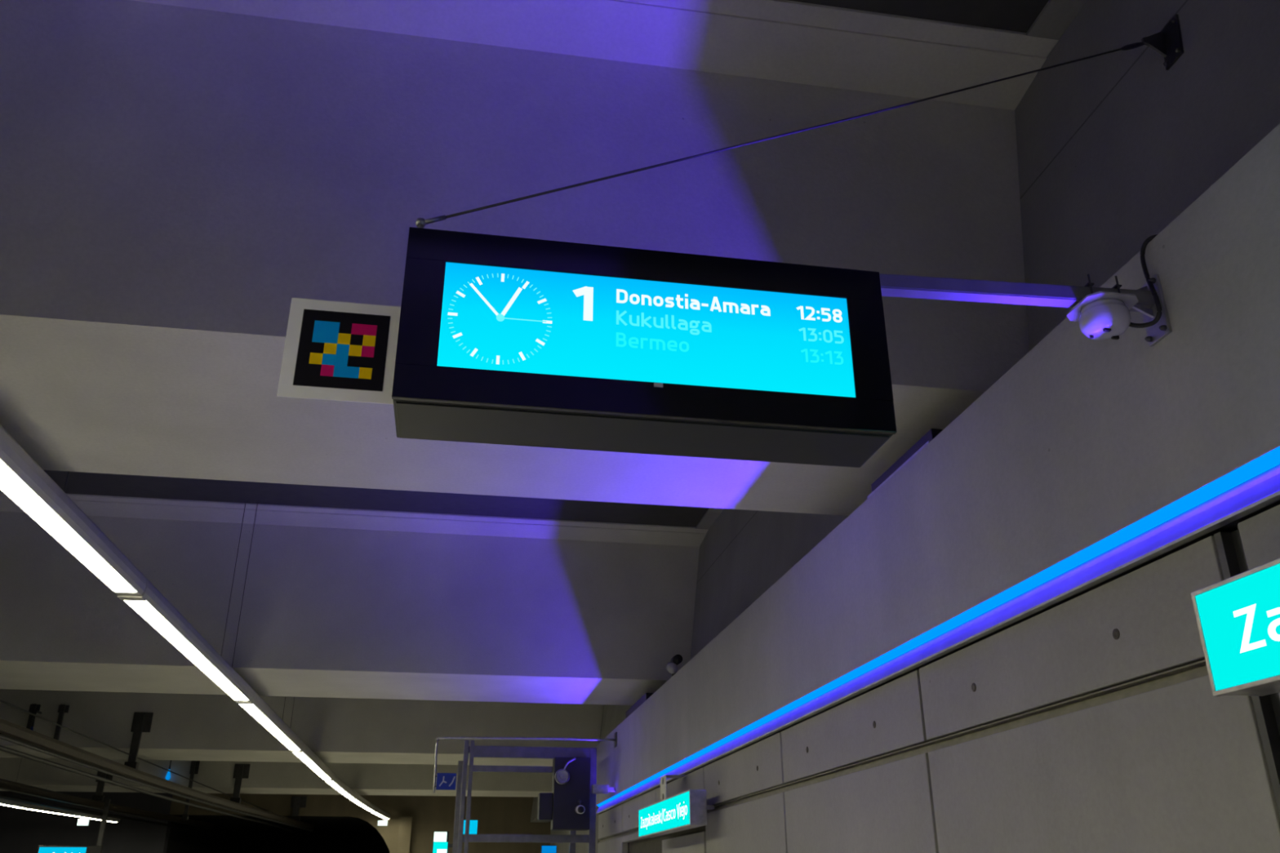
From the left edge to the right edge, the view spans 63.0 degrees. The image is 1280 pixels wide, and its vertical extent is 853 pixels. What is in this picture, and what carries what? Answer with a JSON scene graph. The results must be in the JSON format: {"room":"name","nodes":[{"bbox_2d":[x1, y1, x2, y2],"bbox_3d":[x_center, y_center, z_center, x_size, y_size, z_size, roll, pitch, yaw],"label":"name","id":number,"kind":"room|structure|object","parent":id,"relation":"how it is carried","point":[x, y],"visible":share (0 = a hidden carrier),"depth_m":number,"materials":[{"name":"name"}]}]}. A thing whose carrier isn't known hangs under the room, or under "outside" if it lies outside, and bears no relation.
{"room":"railway station","nodes":[
{"label":"railway station","id":0,"kind":"room"},
{"bbox_2d":[0,791,173,852],"bbox_3d":[-20.213,15.475,37.310,6.020,8.000,0.500,4,-24,-9],"label":"wall","id":1,"kind":"structure","parent":0,"point":[21,830],"depth_m":37.54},
{"bbox_2d":[25,804,102,820],"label":"lamp","id":2,"kind":"object","parent":1,"relation":"hanging from","point":[53,811],"depth_m":31.23,"materials":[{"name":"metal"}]},
{"bbox_2d":[25,808,114,822],"bbox_3d":[-17.422,12.022,32.208,0.183,0.012,6.559,2,-24,-5],"label":"diffuser","id":3,"kind":"object","parent":2,"relation":"attached to","point":[64,812],"depth_m":31.88,"materials":[{"name":"white plastic"}]},
{"bbox_2d":[76,817,90,826],"bbox_3d":[-17.363,12.310,32.586,0.340,0.277,0.090,4,-24,-9],"label":"exit sign","id":4,"kind":"object","parent":2,"relation":"hanging from","point":[81,822],"visible":1,"depth_m":32.54,"materials":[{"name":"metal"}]},
{"bbox_2d":[106,817,119,822],"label":"lamp","id":5,"kind":"object","parent":1,"relation":"hanging from","point":[109,819],"depth_m":34.79,"materials":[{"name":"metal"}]},
{"bbox_2d":[0,718,315,831],"bbox_3d":[-10.165,7.196,21.526,0.753,0.258,44.025,3,-24,-8],"label":"rail","id":6,"kind":"object","parent":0,"point":[10,731],"visible":1,"depth_m":20.48,"materials":[{"name":"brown metal"}]},
{"bbox_2d":[0,745,294,832],"bbox_3d":[-10.325,7.342,21.424,0.332,0.226,44.005,4,-24,-8],"label":"cable","id":7,"kind":"object","parent":6,"relation":"hanging from","point":[3,748],"visible":1,"depth_m":20.27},
{"bbox_2d":[166,821,244,852],"bbox_3d":[-18.776,19.714,44.589,0.320,5.500,15.500,4,-24,-9],"label":"wall","id":8,"kind":"structure","parent":0,"point":[215,840],"depth_m":43.89,"materials":[{"name":"black"}]},
{"bbox_2d":[176,815,380,835],"bbox_3d":[-14.553,17.611,46.319,8.900,0.270,15.500,4,-24,-9],"label":"ceiling","id":9,"kind":"structure","parent":0,"point":[348,825],"depth_m":45.48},
{"bbox_2d":[168,793,402,816],"bbox_3d":[-13.174,13.427,39.551,8.280,2.470,0.500,4,-24,-9],"label":"ceiling beam","id":10,"kind":"structure","parent":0,"point":[317,805],"depth_m":39.05,"materials":[{"name":"concrete"}]},
{"bbox_2d":[289,795,306,820],"bbox_3d":[-12.757,14.229,38.916,0.550,0.850,0.190,4,-24,-9],"label":"hanger","id":11,"kind":"object","parent":10,"relation":"attached to","point":[297,802],"visible":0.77,"depth_m":38.96,"materials":[{"name":"metal"}]},
{"bbox_2d":[241,834,390,852],"bbox_3d":[-15.903,23.142,52.388,8.900,5.500,0.300,4,-24,-9],"label":"wall","id":12,"kind":"structure","parent":0,"point":[252,843],"depth_m":52.97,"materials":[{"name":"black"}]},
{"bbox_2d":[44,470,709,527],"bbox_3d":[-7.805,-0.409,10.899,20.000,0.085,6.065,4,-24,-9],"label":"ceiling","id":13,"kind":"structure","parent":0,"point":[78,482],"depth_m":13.97,"materials":[{"name":"grey concrete"}]},
{"bbox_2d":[117,499,257,701],"bbox_3d":[-4.899,1.512,12.078,0.248,2.400,5.716,4,-24,-9],"label":"lamp","id":14,"kind":"object","parent":13,"relation":"hanging from","point":[152,605],"visible":0.95,"depth_m":10.90,"materials":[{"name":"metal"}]},
{"bbox_2d":[124,600,248,700],"bbox_3d":[-4.898,2.601,11.599,0.184,0.012,5.456,4,-24,-9],"label":"diffuser","id":15,"kind":"object","parent":14,"relation":"attached to","point":[151,611],"depth_m":10.87,"materials":[{"name":"white plastic"}]},
{"bbox_2d":[0,0,1058,515],"bbox_3d":[-7.177,-1.433,6.204,19.620,2.355,3.470,4,-24,-9],"label":"ceiling beam","id":16,"kind":"structure","parent":13,"relation":"attached to","point":[175,174],"depth_m":6.26,"materials":[{"name":"concrete"}]},
{"bbox_2d":[0,425,146,595],"bbox_3d":[-3.916,0.174,6.505,0.248,0.355,5.686,4,-24,-9],"label":"lamp","id":17,"kind":"object","parent":16,"relation":"hanging from","point":[22,479],"visible":1,"depth_m":7.22,"materials":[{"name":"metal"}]},
{"bbox_2d":[368,805,391,819],"bbox_3d":[-9.213,13.703,37.022,0.259,0.195,4.402,2,-24,-6],"label":"lamp","id":18,"kind":"object","parent":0,"point":[379,811],"visible":0.91,"depth_m":36.93,"materials":[{"name":"white plastic"}]},
{"bbox_2d":[371,812,388,819],"bbox_3d":[-9.213,13.783,36.986,0.194,0.012,4.137,2,-24,-6],"label":"diffuser","id":19,"kind":"object","parent":18,"relation":"attached to","point":[382,815],"depth_m":37.14,"materials":[{"name":"white plastic"}]},
{"bbox_2d":[377,818,387,826],"bbox_3d":[-9.506,14.617,38.576,0.360,0.255,0.090,4,-24,-9],"label":"exit sign","id":20,"kind":"object","parent":18,"relation":"hanging from","point":[380,823],"visible":1,"depth_m":38.53,"materials":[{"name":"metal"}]},
{"bbox_2d":[396,816,412,852],"bbox_3d":[-8.810,16.541,38.537,0.460,4.000,0.350,4,-24,-9],"label":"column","id":21,"kind":"structure","parent":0,"point":[405,822],"depth_m":38.93,"materials":[{"name":"concrete"}]},
{"bbox_2d":[347,795,551,852],"bbox_3d":[-7.243,16.365,39.384,7.650,8.000,0.500,4,-24,-9],"label":"wall","id":22,"kind":"structure","parent":0,"point":[429,814],"depth_m":39.80,"materials":[{"name":"concrete"}]},
{"bbox_2d":[550,807,598,852],"bbox_3d":[-1.243,12.335,28.825,0.300,3.850,23.800,4,-24,-9],"label":"wall","id":23,"kind":"structure","parent":0,"point":[562,847],"depth_m":31.93,"materials":[{"name":"concrete"}]},
{"bbox_2d":[529,0,1279,822],"bbox_3d":[1.687,1.138,11.466,0.710,2.650,65.000,4,-24,-9],"label":"wall","id":24,"kind":"structure","parent":0,"point":[1113,148],"depth_m":5.78,"materials":[{"name":"concrete"}]},
{"bbox_2d":[1141,13,1183,70],"bbox_3d":[2.647,-1.952,5.287,0.146,0.255,0.125,4,-24,-9],"label":"anchor plate","id":25,"kind":"object","parent":24,"relation":"attached to","point":[1168,42],"visible":1,"depth_m":5.30,"materials":[{"name":"metal"}]},
{"bbox_2d":[787,0,1048,32],"bbox_3d":[-6.178,-4.335,2.407,20.000,0.085,6.065,4,-24,-9],"label":"ceiling","id":26,"kind":"structure","parent":0,"point":[1015,15],"depth_m":6.39,"materials":[{"name":"grey concrete"}]},
{"bbox_2d":[597,470,1268,852],"bbox_3d":[3.147,-0.202,-0.866,0.700,2.862,41.200,4,-24,-9],"label":"wall","id":27,"kind":"structure","parent":0,"point":[701,828],"depth_m":11.91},
{"bbox_2d":[597,804,622,839],"bbox_3d":[-0.437,6.158,16.226,0.096,0.378,2.568,4,-24,-9],"label":"wall panel","id":28,"kind":"object","parent":27,"relation":"attached to","point":[611,821],"visible":0.9,"depth_m":16.05,"materials":[{"name":"concrete"}]},
{"bbox_2d":[597,836,627,852],"bbox_3d":[-0.432,7.363,15.696,0.090,2.130,2.568,4,-24,-9],"label":"wall panel","id":29,"kind":"object","parent":27,"relation":"attached to","point":[615,845],"visible":0.76,"depth_m":15.65,"materials":[{"name":"concrete"}]},
{"bbox_2d":[622,831,647,842],"bbox_3d":[0.235,4.876,12.593,0.090,0.080,5.180,4,-24,-9],"label":"panel","id":30,"kind":"object","parent":27,"relation":"attached to","point":[633,837],"visible":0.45,"depth_m":14.23,"materials":[{"name":"concrete"}]},
{"bbox_2d":[622,789,655,831],"bbox_3d":[0.009,5.126,13.882,0.096,0.378,2.568,4,-24,-9],"label":"wall panel","id":31,"kind":"object","parent":27,"relation":"attached to","point":[630,808],"visible":0.48,"depth_m":14.10,"materials":[{"name":"concrete"}]},
{"bbox_2d":[631,840,662,852],"bbox_3d":[0.085,6.398,13.170,0.013,2.100,2.400,4,-24,-9],"label":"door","id":32,"kind":"structure","parent":27,"relation":"in","point":[654,847],"depth_m":13.36,"materials":[{"name":"grey metal"}]},
{"bbox_2d":[638,774,714,838],"bbox_3d":[0.358,3.963,10.977,0.300,0.573,2.900,4,-24,-9],"label":"name sign","id":33,"kind":"object","parent":27,"relation":"attached to","point":[687,809],"visible":1,"depth_m":10.39,"materials":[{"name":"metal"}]},
{"bbox_2d":[655,767,704,802],"bbox_3d":[0.454,4.093,11.538,0.096,0.378,2.568,4,-24,-9],"label":"wall panel","id":34,"kind":"object","parent":27,"relation":"attached to","point":[695,780],"visible":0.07,"depth_m":11.17,"materials":[{"name":"concrete"}]},
{"bbox_2d":[662,831,706,852],"bbox_3d":[0.476,5.443,11.002,0.050,2.100,2.200,4,-24,-9],"label":"door","id":35,"kind":"structure","parent":27,"relation":"in","point":[695,842],"depth_m":11.12,"materials":[{"name":"metal"}]},
{"bbox_2d":[703,732,786,805],"bbox_3d":[0.902,3.057,9.184,0.096,0.378,2.588,4,-24,-9],"label":"wall panel","id":36,"kind":"object","parent":27,"relation":"attached to","point":[756,767],"visible":0.8,"depth_m":8.92,"materials":[{"name":"concrete"}]},
{"bbox_2d":[705,791,787,852],"bbox_3d":[0.907,4.261,8.655,0.090,2.130,2.588,4,-24,-9],"label":"wall panel","id":37,"kind":"object","parent":27,"relation":"attached to","point":[757,825],"visible":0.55,"depth_m":8.69,"materials":[{"name":"concrete"}]},
{"bbox_2d":[781,670,929,782],"bbox_3d":[1.347,2.024,6.840,0.096,0.378,2.548,4,-24,-9],"label":"wall panel","id":38,"kind":"object","parent":27,"relation":"attached to","point":[889,717],"visible":0.88,"depth_m":6.52,"materials":[{"name":"concrete"}]},
{"bbox_2d":[784,752,938,852],"bbox_3d":[1.353,3.229,6.311,0.090,2.130,2.548,4,-24,-9],"label":"wall panel","id":39,"kind":"object","parent":27,"relation":"attached to","point":[888,807],"visible":0.76,"depth_m":6.28,"materials":[{"name":"concrete"}]},
{"bbox_2d":[598,658,1208,843],"bbox_3d":[1.551,1.722,5.609,0.044,0.062,25.950,4,-24,-9],"label":"trim","id":40,"kind":"structure","parent":27,"relation":"attached to","point":[1198,668],"depth_m":4.80,"materials":[{"name":"metal"}]},
{"bbox_2d":[595,446,1279,814],"bbox_3d":[1.231,2.009,7.501,0.129,0.160,22.700,4,-24,-9],"label":"strip light","id":41,"kind":"object","parent":27,"relation":"attached to","point":[1154,537],"visible":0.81,"depth_m":4.55,"materials":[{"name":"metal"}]},
{"bbox_2d":[919,535,1223,740],"bbox_3d":[1.778,1.026,4.574,0.096,0.378,2.414,4,-24,-9],"label":"wall panel","id":42,"kind":"object","parent":27,"relation":"attached to","point":[1140,623],"visible":0.78,"depth_m":4.26,"materials":[{"name":"concrete"}]},
{"bbox_2d":[928,675,1279,852],"bbox_3d":[1.783,2.231,4.045,0.090,2.130,2.414,4,-24,-9],"label":"wall panel","id":43,"kind":"object","parent":27,"relation":"attached to","point":[1181,767],"visible":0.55,"depth_m":3.94,"materials":[{"name":"concrete"}]},
{"bbox_2d":[1191,558,1279,696],"bbox_3d":[2.065,0.129,1.948,0.300,0.312,2.907,4,-24,-9],"label":"name sign","id":44,"kind":"object","parent":27,"relation":"attached to","point":[1237,616],"visible":1,"depth_m":2.98,"materials":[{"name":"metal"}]},
{"bbox_2d":[1213,525,1279,817],"bbox_3d":[1.988,1.523,2.985,0.056,2.570,0.120,4,-24,-9],"label":"sign post","id":45,"kind":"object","parent":27,"relation":"attached to","point":[1229,546],"depth_m":3.29,"materials":[{"name":"metal"}]},
{"bbox_2d":[1237,504,1279,569],"bbox_3d":[2.224,-0.006,2.231,0.096,0.378,2.524,4,-24,-9],"label":"wall panel","id":46,"kind":"object","parent":27,"relation":"attached to","point":[1260,534],"visible":0.56,"depth_m":3.33,"materials":[{"name":"concrete"}]},
{"bbox_2d":[594,124,1279,807],"bbox_3d":[3.094,-1.967,-0.098,0.800,0.988,41.200,4,-24,-9],"label":"wall","id":47,"kind":"structure","parent":0,"point":[1082,439],"depth_m":4.71,"materials":[{"name":"concrete"}]},
{"bbox_2d":[432,732,617,792],"bbox_3d":[-1.718,5.060,15.745,2.740,0.910,0.200,4,-24,-9],"label":"rod","id":48,"kind":"object","parent":47,"relation":"attached to","point":[615,740],"visible":1,"depth_m":15.82,"materials":[{"name":"metal"}]},
{"bbox_2d":[434,773,456,790],"bbox_3d":[-2.874,5.237,15.406,0.311,0.235,0.055,4,-24,-9],"label":"sign","id":49,"kind":"object","parent":48,"relation":"hanging from","point":[445,781],"visible":1,"depth_m":15.38,"materials":[{"name":"metal"}]},
{"bbox_2d":[591,784,616,794],"bbox_3d":[-0.541,5.473,15.758,0.360,0.120,0.212,4,-24,-9],"label":"box","id":50,"kind":"object","parent":47,"relation":"attached to","point":[596,788],"visible":1,"depth_m":15.66,"materials":[{"name":"metal"}]},
{"bbox_2d":[626,693,653,718],"bbox_3d":[0.047,3.962,14.735,0.230,0.120,1.700,4,-24,-9],"label":"cable box","id":51,"kind":"object","parent":47,"relation":"on","point":[646,695],"visible":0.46,"depth_m":14.50,"materials":[{"name":"grey metal"}]},
{"bbox_2d":[666,654,682,676],"bbox_3d":[0.405,2.930,12.645,0.192,0.323,0.303,4,-24,-9],"label":"security camera","id":52,"kind":"object","parent":47,"relation":"on","point":[672,666],"visible":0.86,"depth_m":12.54,"materials":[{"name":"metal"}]},
{"bbox_2d":[670,654,682,665],"bbox_3d":[0.444,2.835,12.672,0.110,0.127,0.259,3,-24,-7],"label":"hood","id":53,"kind":"object","parent":52,"relation":"attached to","point":[675,660],"depth_m":12.56,"materials":[{"name":"black plastic"}]},
{"bbox_2d":[866,428,943,497],"bbox_3d":[1.650,0.249,6.288,0.235,0.105,0.930,4,-24,-9],"label":"cable tray","id":54,"kind":"object","parent":47,"relation":"on","point":[931,433],"visible":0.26,"depth_m":6.18,"materials":[{"name":"metal"}]},
{"bbox_2d":[879,273,1172,346],"bbox_3d":[1.385,-0.451,3.889,1.124,0.245,0.120,2,-24,-4],"label":"support arm","id":55,"kind":"object","parent":47,"relation":"attached to","point":[891,285],"visible":0.89,"depth_m":3.90,"materials":[{"name":"metal"}]},
{"bbox_2d":[391,217,896,467],"bbox_3d":[0.017,-0.284,3.643,1.661,0.693,0.332,4,-24,-9],"label":"display","id":56,"kind":"object","parent":55,"relation":"hanging from","point":[502,340],"visible":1,"depth_m":3.48,"materials":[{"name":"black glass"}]},
{"bbox_2d":[276,297,400,404],"bbox_3d":[-0.974,-0.245,3.429,0.370,0.361,0.028,4,-24,-9],"label":"board","id":57,"kind":"object","parent":56,"relation":"attached to","point":[334,350],"visible":0.84,"depth_m":3.41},
{"bbox_2d":[424,41,1144,224],"bbox_3d":[0.919,-1.326,4.445,3.521,1.900,0.028,8,-25,-17],"label":"cable","id":58,"kind":"object","parent":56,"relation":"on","point":[1132,46],"visible":1,"depth_m":4.18,"materials":[{"name":"metal"}]},
{"bbox_2d":[1066,274,1138,339],"bbox_3d":[1.737,-0.447,3.927,0.208,0.236,0.208,4,-24,-9],"label":"security camera","id":59,"kind":"object","parent":55,"relation":"attached to","point":[1100,315],"visible":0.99,"depth_m":3.85,"materials":[{"name":"white plastic"}]},
{"bbox_2d":[1128,234,1161,328],"bbox_3d":[1.938,-0.552,3.922,0.268,0.376,0.074,-6,-25,14],"label":"power cable","id":60,"kind":"object","parent":47,"relation":"attached to","point":[1150,238],"visible":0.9,"depth_m":3.90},
{"bbox_3d":[-9.433,3.362,19.460,20.000,0.085,6.065,4,-24,-9],"label":"ceiling","id":61,"kind":"structure","parent":0,"visible":0},
{"bbox_2d":[235,688,376,811],"bbox_3d":[-7.185,7.233,25.068,0.616,2.400,22.987,4,-24,-9],"label":"lamp","id":62,"kind":"object","parent":61,"relation":"hanging from","point":[257,708],"depth_m":18.68,"materials":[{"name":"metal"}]},
{"bbox_2d":[239,703,300,750],"bbox_3d":[-5.878,4.873,16.756,0.184,0.012,5.416,4,-24,-9],"label":"diffuser","id":63,"kind":"object","parent":62,"relation":"attached to","point":[255,710],"depth_m":16.29,"materials":[{"name":"white plastic"}]},
{"bbox_2d":[293,751,330,779],"bbox_3d":[-6.859,7.157,21.941,0.194,0.012,5.516,4,-24,-9],"label":"diffuser","id":64,"kind":"object","parent":62,"relation":"attached to","point":[305,757],"depth_m":21.56,"materials":[{"name":"white plastic"}]},
{"bbox_2d":[324,780,354,798],"bbox_3d":[-7.793,9.444,27.134,0.198,0.012,5.420,3,-24,-8],"label":"diffuser","id":65,"kind":"object","parent":62,"relation":"attached to","point":[336,784],"depth_m":26.97,"materials":[{"name":"white plastic"}]},
{"bbox_2d":[350,799,373,811],"bbox_3d":[-8.606,11.739,32.346,0.200,0.012,5.529,3,-24,-7],"label":"diffuser","id":66,"kind":"object","parent":62,"relation":"attached to","point":[361,802],"depth_m":32.27,"materials":[{"name":"white plastic"}]},
{"bbox_2d":[0,489,708,705],"bbox_3d":[-8.805,2.338,14.765,19.620,2.355,3.470,4,-24,-9],"label":"ceiling beam","id":67,"kind":"structure","parent":61,"relation":"attached to","point":[337,602],"depth_m":14.47,"materials":[{"name":"concrete"}]},
{"bbox_2d":[695,507,724,529],"bbox_3d":[1.495,0.280,12.364,0.360,0.022,6.025,4,-24,-9],"label":"strip","id":68,"kind":"object","parent":67,"relation":"attached to","point":[712,514],"visible":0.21,"depth_m":14.64,"materials":[{"name":"metal"}]},
{"bbox_3d":[-11.060,7.133,28.021,20.000,0.085,6.065,4,-24,-9],"label":"ceiling","id":69,"kind":"structure","parent":0,"visible":0},
{"bbox_2d":[0,757,31,808],"bbox_3d":[-16.663,8.311,27.110,0.280,2.696,5.560,4,-24,-9],"label":"lamp","id":70,"kind":"object","parent":69,"relation":"hanging from","point":[2,802],"visible":0.57,"depth_m":28.20,"materials":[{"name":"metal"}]},
{"bbox_2d":[0,803,26,808],"bbox_3d":[-16.666,9.539,26.569,0.206,0.012,5.320,4,-24,-9],"label":"diffuser","id":71,"kind":"object","parent":70,"relation":"attached to","point":[21,806],"depth_m":28.31,"materials":[{"name":"white plastic"}]},
{"bbox_2d":[0,688,603,766],"bbox_3d":[-10.432,6.109,23.326,19.620,2.355,3.470,4,-24,-9],"label":"ceiling beam","id":72,"kind":"structure","parent":69,"relation":"attached to","point":[184,726],"depth_m":22.60,"materials":[{"name":"concrete"}]},
{"bbox_2d":[26,703,40,728],"bbox_3d":[-12.574,6.072,21.565,0.192,0.660,0.120,4,-24,-9],"label":"hanger","id":73,"kind":"object","parent":72,"relation":"attached to","point":[33,707],"visible":0.75,"depth_m":21.59,"materials":[{"name":"metal"}]},
{"bbox_2d":[30,710,41,730],"bbox_3d":[-12.410,6.144,21.395,0.150,0.632,0.365,4,-24,-9],"label":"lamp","id":74,"kind":"object","parent":73,"relation":"attached to","point":[35,711],"visible":0.48,"depth_m":21.34,"materials":[{"name":"metal"}]},
{"bbox_2d":[53,704,69,740],"bbox_3d":[-12.022,6.165,21.629,0.192,0.780,0.120,4,-24,-9],"label":"hanger","id":75,"kind":"object","parent":72,"relation":"attached to","point":[63,708],"visible":0.79,"depth_m":21.63,"materials":[{"name":"metal"}]},
{"bbox_2d":[124,711,153,769],"bbox_3d":[-10.455,6.541,21.744,0.375,1.160,0.190,4,-24,-9],"label":"hanger","id":76,"kind":"object","parent":72,"relation":"attached to","point":[142,722],"visible":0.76,"depth_m":21.80,"materials":[{"name":"metal"}]},
{"bbox_2d":[0,699,271,813],"bbox_3d":[-10.211,6.192,20.231,0.135,0.066,40.900,4,-24,-9],"label":"wire","id":77,"kind":"object","parent":76,"relation":"attached to","point":[2,701],"visible":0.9,"depth_m":19.71,"materials":[{"name":"black metal"}]},
{"bbox_3d":[-1.994,5.758,8.730,7.000,0.300,65.000,4,-24,-9],"label":"floor","id":78,"kind":"structure","parent":0,"visible":0},
{"bbox_2d":[452,739,596,852],"bbox_3d":[-1.925,7.070,16.651,2.130,3.680,2.300,4,-24,-9],"label":"frame","id":79,"kind":"object","parent":78,"relation":"on","point":[473,751],"visible":0.76,"depth_m":16.17,"materials":[{"name":"metal"}]},
{"bbox_2d":[432,831,453,852],"bbox_3d":[-3.326,7.050,17.610,0.329,0.415,0.105,4,-24,-9],"label":"sign","id":80,"kind":"object","parent":79,"relation":"attached to","point":[440,844],"visible":1,"depth_m":17.58,"materials":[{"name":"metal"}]},
{"bbox_2d":[462,819,477,834],"bbox_3d":[-2.902,6.824,17.777,0.264,0.238,0.070,4,-24,-9],"label":"sign","id":81,"kind":"object","parent":79,"relation":"attached to","point":[473,823],"visible":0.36,"depth_m":17.75,"materials":[{"name":"blue plastic"}]},
{"bbox_2d":[537,756,591,830],"bbox_3d":[-1.158,5.613,15.974,0.770,1.040,0.379,4,-24,-9],"label":"equipment box","id":82,"kind":"object","parent":79,"relation":"attached to","point":[571,780],"visible":1,"depth_m":15.85,"materials":[{"name":"metal"}]},
{"bbox_2d":[574,800,585,813],"bbox_3d":[-0.895,5.682,15.602,0.124,0.227,0.430,3,-24,-6],"label":"camera","id":83,"kind":"object","parent":82,"relation":"attached to","point":[580,809],"visible":1,"depth_m":15.40,"materials":[{"name":"white plastic"}]},
{"bbox_2d":[540,844,556,852],"bbox_3d":[-1.625,8.517,18.189,0.280,2.270,0.120,4,-24,-9],"label":"sign","id":84,"kind":"object","parent":78,"relation":"on","point":[544,848],"visible":1,"depth_m":18.57,"materials":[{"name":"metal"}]},
{"bbox_3d":[-10.605,9.537,14.302,7.700,0.300,81.000,4,-24,-9],"label":"floor","id":85,"kind":"structure","parent":0,"visible":0},
{"bbox_2d":[36,799,111,852],"bbox_3d":[-15.610,12.165,28.383,1.630,3.850,0.204,4,-24,-9],"label":"sign","id":86,"kind":"object","parent":85,"relation":"on","point":[98,848],"visible":1,"depth_m":28.62,"materials":[{"name":"metal"}]},
{"bbox_3d":[-12.729,10.999,36.798,20.000,0.085,6.545,4,-24,-9],"label":"ceiling","id":87,"kind":"structure","parent":0,"visible":0},
{"bbox_2d":[0,757,552,796],"bbox_3d":[-12.060,9.880,31.886,19.620,2.355,3.470,4,-24,-9],"label":"ceiling beam","id":88,"kind":"structure","parent":87,"relation":"attached to","point":[264,777],"depth_m":30.90,"materials":[{"name":"concrete"}]},
{"bbox_2d":[92,771,112,800],"bbox_3d":[-15.309,10.180,29.750,0.425,0.915,0.190,4,-24,-9],"label":"hanger","id":89,"kind":"object","parent":88,"relation":"attached to","point":[99,796],"visible":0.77,"depth_m":29.67,"materials":[{"name":"metal"}]},
{"bbox_2d":[0,777,214,828],"bbox_3d":[-13.664,6.923,20.977,0.707,0.274,44.012,3,-24,-8],"label":"rail","id":90,"kind":"object","parent":89,"relation":"hanging from","point":[5,784],"visible":0.98,"depth_m":28.64,"materials":[{"name":"brown metal"}]},
{"bbox_2d":[0,794,202,831],"bbox_3d":[-13.728,7.116,20.877,0.349,0.251,44.004,4,-24,-9],"label":"cable","id":91,"kind":"object","parent":90,"relation":"hanging from","point":[2,796],"visible":0.96,"depth_m":28.55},
{"bbox_2d":[164,760,171,780],"bbox_3d":[-13.579,9.879,30.148,0.150,0.632,0.205,4,-24,-9],"label":"lamp","id":92,"kind":"object","parent":88,"relation":"hanging from","point":[167,777],"visible":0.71,"depth_m":30.03,"materials":[{"name":"metal"}]},
{"bbox_2d":[181,760,199,819],"bbox_3d":[-12.945,10.450,30.081,0.225,1.650,0.190,4,-24,-9],"label":"hanger","id":93,"kind":"object","parent":88,"relation":"attached to","point":[194,766],"visible":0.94,"depth_m":30.18,"materials":[{"name":"metal"}]},
{"bbox_2d":[230,764,250,803],"bbox_3d":[-11.644,10.374,30.361,0.425,1.090,0.190,4,-24,-9],"label":"hanger","id":94,"kind":"object","parent":88,"relation":"attached to","point":[241,771],"visible":0.83,"depth_m":30.41,"materials":[{"name":"metal"}]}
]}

